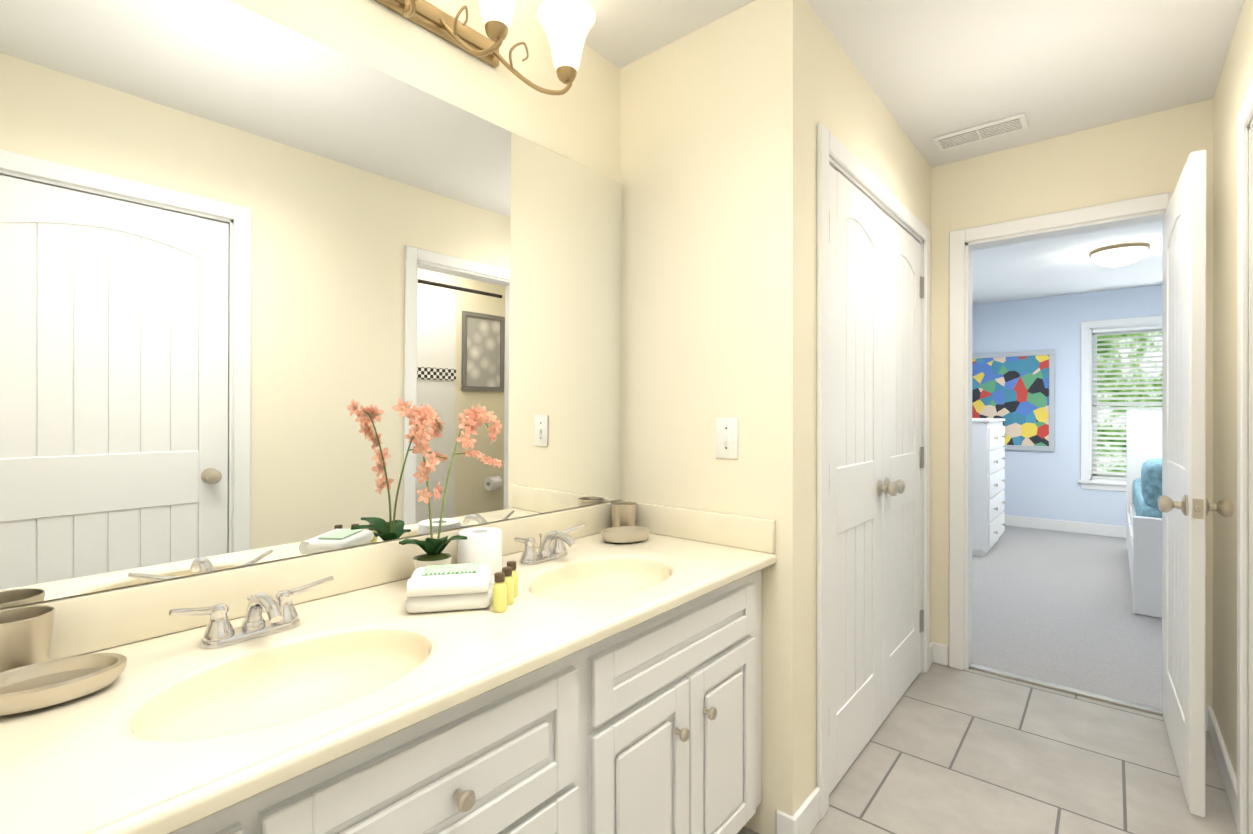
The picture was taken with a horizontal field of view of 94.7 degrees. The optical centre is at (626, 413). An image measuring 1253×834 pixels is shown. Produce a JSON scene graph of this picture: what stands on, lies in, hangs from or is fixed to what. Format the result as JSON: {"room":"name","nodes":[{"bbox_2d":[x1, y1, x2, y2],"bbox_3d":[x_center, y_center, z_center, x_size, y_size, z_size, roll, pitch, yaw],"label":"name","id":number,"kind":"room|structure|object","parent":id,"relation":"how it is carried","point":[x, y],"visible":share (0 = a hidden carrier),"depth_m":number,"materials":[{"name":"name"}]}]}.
{"room":"bathroom","nodes":[
{"label":"bathroom","id":0,"kind":"room"},
{"bbox_2d":[0,0,619,654],"bbox_3d":[1.225,0.007,3.601,0.115,2.440,8.030,0,0,40],"label":"wall","id":1,"kind":"structure","parent":0,"point":[578,120],"depth_m":1.59,"materials":[{"name":"beige paint"}]},
{"bbox_2d":[0,0,622,608],"bbox_3d":[-0.610,-0.249,1.318,0.005,1.102,1.843,0,0,40],"label":"vanity mirror","id":2,"kind":"object","parent":1,"relation":"attached to","point":[260,274],"visible":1,"depth_m":1.16,"materials":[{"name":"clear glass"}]},
{"bbox_2d":[22,500,619,655],"bbox_3d":[-0.608,0.353,1.317,0.019,0.095,1.844,0,0,40],"label":"backsplash","id":3,"kind":"structure","parent":1,"relation":"attached to","point":[80,621],"depth_m":1.14,"materials":[{"name":"beige stone"}]},
{"bbox_2d":[375,0,595,94],"bbox_3d":[-0.427,-0.996,1.363,0.236,0.227,0.884,0,0,40],"label":"sconce","id":4,"kind":"object","parent":1,"relation":"attached to","point":[567,25],"visible":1,"depth_m":1.55,"materials":[{"name":"beige metal"}]},
{"bbox_2d":[620,0,808,833],"bbox_3d":[0.259,0.009,1.869,0.638,2.440,0.115,0,0,40],"label":"wall","id":5,"kind":"structure","parent":0,"point":[714,148],"depth_m":1.74,"materials":[{"name":"beige paint"}]},
{"bbox_2d":[620,500,774,547],"bbox_3d":[0.204,0.352,1.826,0.567,0.095,0.019,0,0,40],"label":"backsplash","id":6,"kind":"structure","parent":5,"relation":"attached to","point":[737,529],"depth_m":1.77,"materials":[{"name":"beige stone"}]},
{"bbox_2d":[716,418,737,458],"bbox_3d":[0.302,0.075,1.750,0.076,0.124,0.012,0,0,40],"label":"switch plate","id":7,"kind":"object","parent":5,"relation":"attached to","point":[727,438],"visible":1,"depth_m":1.75,"materials":[{"name":"white plastic"}]},
{"bbox_2d":[809,4,930,794],"bbox_3d":[0.979,0.009,2.318,0.115,2.440,1.499,0,0,40],"label":"wall","id":8,"kind":"structure","parent":0,"point":[849,111],"depth_m":1.87,"materials":[{"name":"beige paint"}]},
{"bbox_2d":[817,123,929,819],"bbox_3d":[1.016,0.175,2.261,0.016,2.107,1.350,0,0,40],"label":"door frame","id":9,"kind":"structure","parent":8,"relation":"attached to","point":[845,157],"depth_m":1.77,"materials":[{"name":"white wood"}]},
{"bbox_2d":[829,157,922,672],"bbox_3d":[0.965,0.208,2.303,0.115,2.042,1.220,0,0,40],"label":"lining","id":10,"kind":"object","parent":8,"relation":"attached to","point":[832,163],"depth_m":2.72,"materials":[{"name":"white wood"}]},
{"bbox_2d":[829,165,897,794],"bbox_3d":[0.824,0.213,2.026,0.102,2.016,0.603,0,0,40],"label":"closet door","id":11,"kind":"structure","parent":10,"relation":"attached to","point":[857,487],"depth_m":2.03,"materials":[{"name":"white wood"}]},
{"bbox_2d":[882,212,923,722],"bbox_3d":[1.214,0.212,2.490,0.102,2.016,0.603,0,0,40],"label":"closet door","id":12,"kind":"structure","parent":10,"relation":"attached to","point":[902,458],"depth_m":2.47,"materials":[{"name":"white wood"}]},
{"bbox_2d":[523,0,1244,304],"bbox_3d":[2.378,-1.252,2.628,3.130,0.080,8.030,0,0,40],"label":"ceiling","id":13,"kind":"structure","parent":0,"point":[929,70],"depth_m":2.00,"materials":[{"name":"white paint"}]},
{"bbox_2d":[932,113,1028,151],"bbox_3d":[1.521,-1.204,2.487,0.340,0.014,0.150,0,0,40],"label":"ceiling vent","id":14,"kind":"object","parent":13,"relation":"in","point":[1000,127],"visible":1,"depth_m":2.47,"materials":[{"name":"white metal"}]},
{"bbox_2d":[1089,242,1150,266],"bbox_3d":[3.636,-1.151,4.262,0.350,0.123,0.350,0,0,40],"label":"ceiling light","id":15,"kind":"object","parent":13,"relation":"attached to","point":[1121,254],"visible":1,"depth_m":4.17,"materials":[{"name":"white glass"}]},
{"bbox_2d":[737,663,1236,833],"bbox_3d":[0.895,1.260,1.037,2.915,0.060,3.680,0,0,40],"label":"floor","id":16,"kind":"structure","parent":0,"point":[947,750],"depth_m":1.99,"materials":[{"name":"tile"}]},
{"bbox_2d":[0,528,775,833],"bbox_3d":[-0.388,0.815,1.132,0.593,0.829,1.844,0,0,40],"label":"bathroom vanity","id":17,"kind":"object","parent":16,"relation":"on","point":[590,682],"depth_m":1.00,"materials":[{"name":"white"}]},
{"bbox_2d":[0,605,54,671],"bbox_3d":[-0.914,0.350,0.860,0.090,0.100,0.090,0,0,40],"label":"tumbler","id":18,"kind":"object","parent":17,"relation":"on","point":[25,635],"visible":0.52,"depth_m":0.85,"materials":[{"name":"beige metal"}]},
{"bbox_2d":[0,653,126,715],"bbox_3d":[-0.814,0.382,0.808,0.116,0.036,0.172,0,0,40],"label":"soap dish","id":19,"kind":"object","parent":17,"relation":"on","point":[40,685],"visible":1,"depth_m":0.82,"materials":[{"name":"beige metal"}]},
{"bbox_2d":[169,576,333,648],"bbox_3d":[-0.641,0.357,1.015,0.144,0.085,0.257,0,0,40],"label":"faucet","id":20,"kind":"object","parent":17,"relation":"on","point":[221,631],"visible":1,"depth_m":1.01,"materials":[{"name":"silver metal"}]},
{"bbox_2d":[392,398,502,569],"bbox_3d":[-0.412,0.182,1.367,0.142,0.434,0.291,0,0,40],"label":"orchid plant","id":21,"kind":"object","parent":17,"relation":"on","point":[472,418],"visible":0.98,"depth_m":1.33,"materials":[{"name":"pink plant"}]},
{"bbox_2d":[405,563,492,612],"bbox_3d":[-0.366,0.362,1.204,0.170,0.075,0.127,0,0,-12],"label":"towels","id":22,"kind":"object","parent":17,"relation":"on","point":[446,587],"visible":0.98,"depth_m":1.16,"materials":[{"name":"white fabric"}]},
{"bbox_2d":[457,527,501,574],"bbox_3d":[-0.371,0.349,1.461,0.110,0.100,0.110,0,0,40],"label":"toilet paper roll","id":23,"kind":"object","parent":17,"relation":"on","point":[481,545],"visible":0.71,"depth_m":1.42,"materials":[{"name":"white paper"}]},
{"bbox_2d":[492,572,506,612],"bbox_3d":[-0.257,0.362,1.169,0.028,0.075,0.028,0,0,40],"label":"bottle","id":24,"kind":"object","parent":17,"relation":"on","point":[499,596],"visible":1,"depth_m":1.16,"materials":[{"name":"yellow plastic"}]},
{"bbox_2d":[502,566,513,604],"bbox_3d":[-0.251,0.362,1.212,0.028,0.075,0.028,0,0,40],"label":"bottle","id":25,"kind":"object","parent":17,"relation":"on","point":[509,580],"visible":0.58,"depth_m":1.20,"materials":[{"name":"yellow plastic"}]},
{"bbox_2d":[507,561,517,597],"bbox_3d":[-0.251,0.362,1.259,0.028,0.075,0.028,0,0,40],"label":"bottle","id":26,"kind":"object","parent":17,"relation":"on","point":[512,564],"visible":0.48,"depth_m":1.25,"materials":[{"name":"yellow plastic"}]},
{"bbox_2d":[515,523,585,564],"bbox_3d":[-0.190,0.356,1.550,0.144,0.085,0.257,0,0,40],"label":"faucet","id":27,"kind":"object","parent":17,"relation":"on","point":[546,553],"visible":1,"depth_m":1.55,"materials":[{"name":"silver metal"}]},
{"bbox_2d":[610,501,636,526],"bbox_3d":[-0.009,0.348,1.919,0.090,0.100,0.090,0,0,40],"label":"tumbler","id":28,"kind":"object","parent":17,"relation":"on","point":[623,513],"visible":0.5,"depth_m":1.89,"materials":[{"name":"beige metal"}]},
{"bbox_2d":[601,526,649,542],"bbox_3d":[-0.002,0.381,1.798,0.120,0.036,0.146,0,0,40],"label":"soap dish","id":29,"kind":"object","parent":17,"relation":"on","point":[627,534],"visible":1,"depth_m":1.76,"materials":[{"name":"beige ceramic"}]},
{"bbox_2d":[971,525,1161,709],"bbox_3d":[3.563,1.253,4.039,3.130,0.066,4.350,0,0,40],"label":"floor","id":30,"kind":"structure","parent":0,"point":[1052,606],"depth_m":3.45,"materials":[{"name":"white carpet"}]},
{"bbox_2d":[972,418,1005,556],"bbox_3d":[3.150,0.634,5.341,0.549,1.168,0.924,0,0,40],"label":"dresser","id":31,"kind":"object","parent":30,"relation":"on","point":[988,481],"visible":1,"depth_m":4.91,"materials":[{"name":"white wood"}]},
{"bbox_2d":[1126,410,1161,618],"bbox_3d":[4.184,0.598,3.999,1.060,1.243,2.180,0,0,40],"label":"bed","id":32,"kind":"object","parent":30,"relation":"on","point":[1143,485],"visible":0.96,"depth_m":3.52,"materials":[{"name":"white"}]},
{"bbox_2d":[972,285,1161,525],"bbox_3d":[4.927,0.004,5.657,3.130,2.440,0.115,0,0,40],"label":"wall","id":33,"kind":"structure","parent":0,"point":[1043,484],"depth_m":5.96,"materials":[{"name":"blue paint"}]},
{"bbox_2d":[972,350,1054,450],"bbox_3d":[4.129,-0.132,6.230,0.800,1.050,0.034,0,0,40],"label":"painting","id":34,"kind":"object","parent":33,"relation":"attached to","point":[1016,390],"visible":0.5,"depth_m":6.17,"materials":[{"name":"multicoloured"}]},
{"bbox_2d":[1005,515,1125,537],"bbox_3d":[4.890,1.161,5.607,2.850,0.114,0.013,0,0,40],"label":"baseboard","id":35,"kind":"structure","parent":33,"relation":"attached to","point":[1017,521],"depth_m":5.91,"materials":[{"name":"white wood"}]},
{"bbox_2d":[1078,315,1161,491],"bbox_3d":[5.028,-0.081,5.543,1.080,1.690,0.160,0,0,40],"label":"bedroom window","id":36,"kind":"structure","parent":33,"relation":"in","point":[1087,401],"depth_m":5.80,"materials":[{"name":"white wood"}]},
{"bbox_2d":[1092,325,1161,479],"bbox_3d":[5.031,-0.092,5.547,0.860,1.496,0.050,0,0,40],"label":"window blinds","id":37,"kind":"object","parent":36,"relation":"attached to","point":[1120,330],"visible":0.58,"depth_m":5.69,"materials":[{"name":"white plastic"}]},
{"bbox_2d":[931,99,1212,706],"bbox_3d":[2.164,0.009,2.375,2.900,2.440,0.115,0,0,40],"label":"wall","id":38,"kind":"structure","parent":0,"point":[1142,156],"depth_m":2.55,"materials":[{"name":"beige paint"}]},
{"bbox_2d":[949,191,1173,709],"bbox_3d":[1.927,0.207,2.575,0.710,2.042,0.115,0,0,40],"label":"door frame","id":39,"kind":"structure","parent":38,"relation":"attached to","point":[1083,227],"depth_m":2.75,"materials":[{"name":"white wood"}]},
{"bbox_2d":[1158,150,1233,816],"bbox_3d":[1.945,0.213,2.021,0.169,2.016,0.708,0,0,38],"label":"open bedroom door","id":40,"kind":"structure","parent":39,"relation":"attached to","point":[1185,506],"depth_m":1.81,"materials":[{"name":"white wood"}]},
{"bbox_2d":[969,663,1162,715],"bbox_3d":[1.925,1.222,2.575,0.700,0.012,0.040,0,0,40],"label":"trim","id":41,"kind":"structure","parent":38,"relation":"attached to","point":[1140,707],"depth_m":2.54,"materials":[{"name":"silver metal"}]},
{"bbox_2d":[1212,0,1252,777],"bbox_3d":[1.134,0.011,0.798,0.115,2.440,3.625,0,0,40],"label":"wall","id":42,"kind":"structure","parent":0,"point":[1235,81],"depth_m":1.95,"materials":[{"name":"beige paint"}]},
{"bbox_2d":[1206,705,1236,825],"bbox_3d":[2.020,1.179,1.965,0.030,0.100,0.700,0,0,40],"label":"baseboard","id":43,"kind":"structure","parent":42,"relation":"attached to","point":[1228,775],"depth_m":1.93,"materials":[{"name":"white wood"}]},
{"bbox_2d":[1237,79,1252,833],"bbox_3d":[1.527,0.177,1.366,0.016,2.107,0.840,0,0,40],"label":"door frame","id":44,"kind":"structure","parent":42,"relation":"attached to","point":[1245,115],"depth_m":1.64,"materials":[{"name":"white wood"}]},
{"bbox_2d":[1248,119,1252,833],"bbox_3d":[1.577,0.209,1.324,0.115,2.042,0.710,0,0,40],"label":"lining","id":45,"kind":"object","parent":42,"relation":"attached to","point":[1250,759],"depth_m":1.62,"materials":[{"name":"white wood"}]},
{"label":"outside","id":46,"kind":"structure","parent":0,"visible":0},
{"bbox_2d":[1097,332,1161,471],"bbox_3d":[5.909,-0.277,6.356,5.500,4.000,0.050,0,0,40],"label":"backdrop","id":47,"kind":"structure","parent":46,"point":[1129,370],"depth_m":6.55,"materials":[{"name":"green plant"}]}
]}

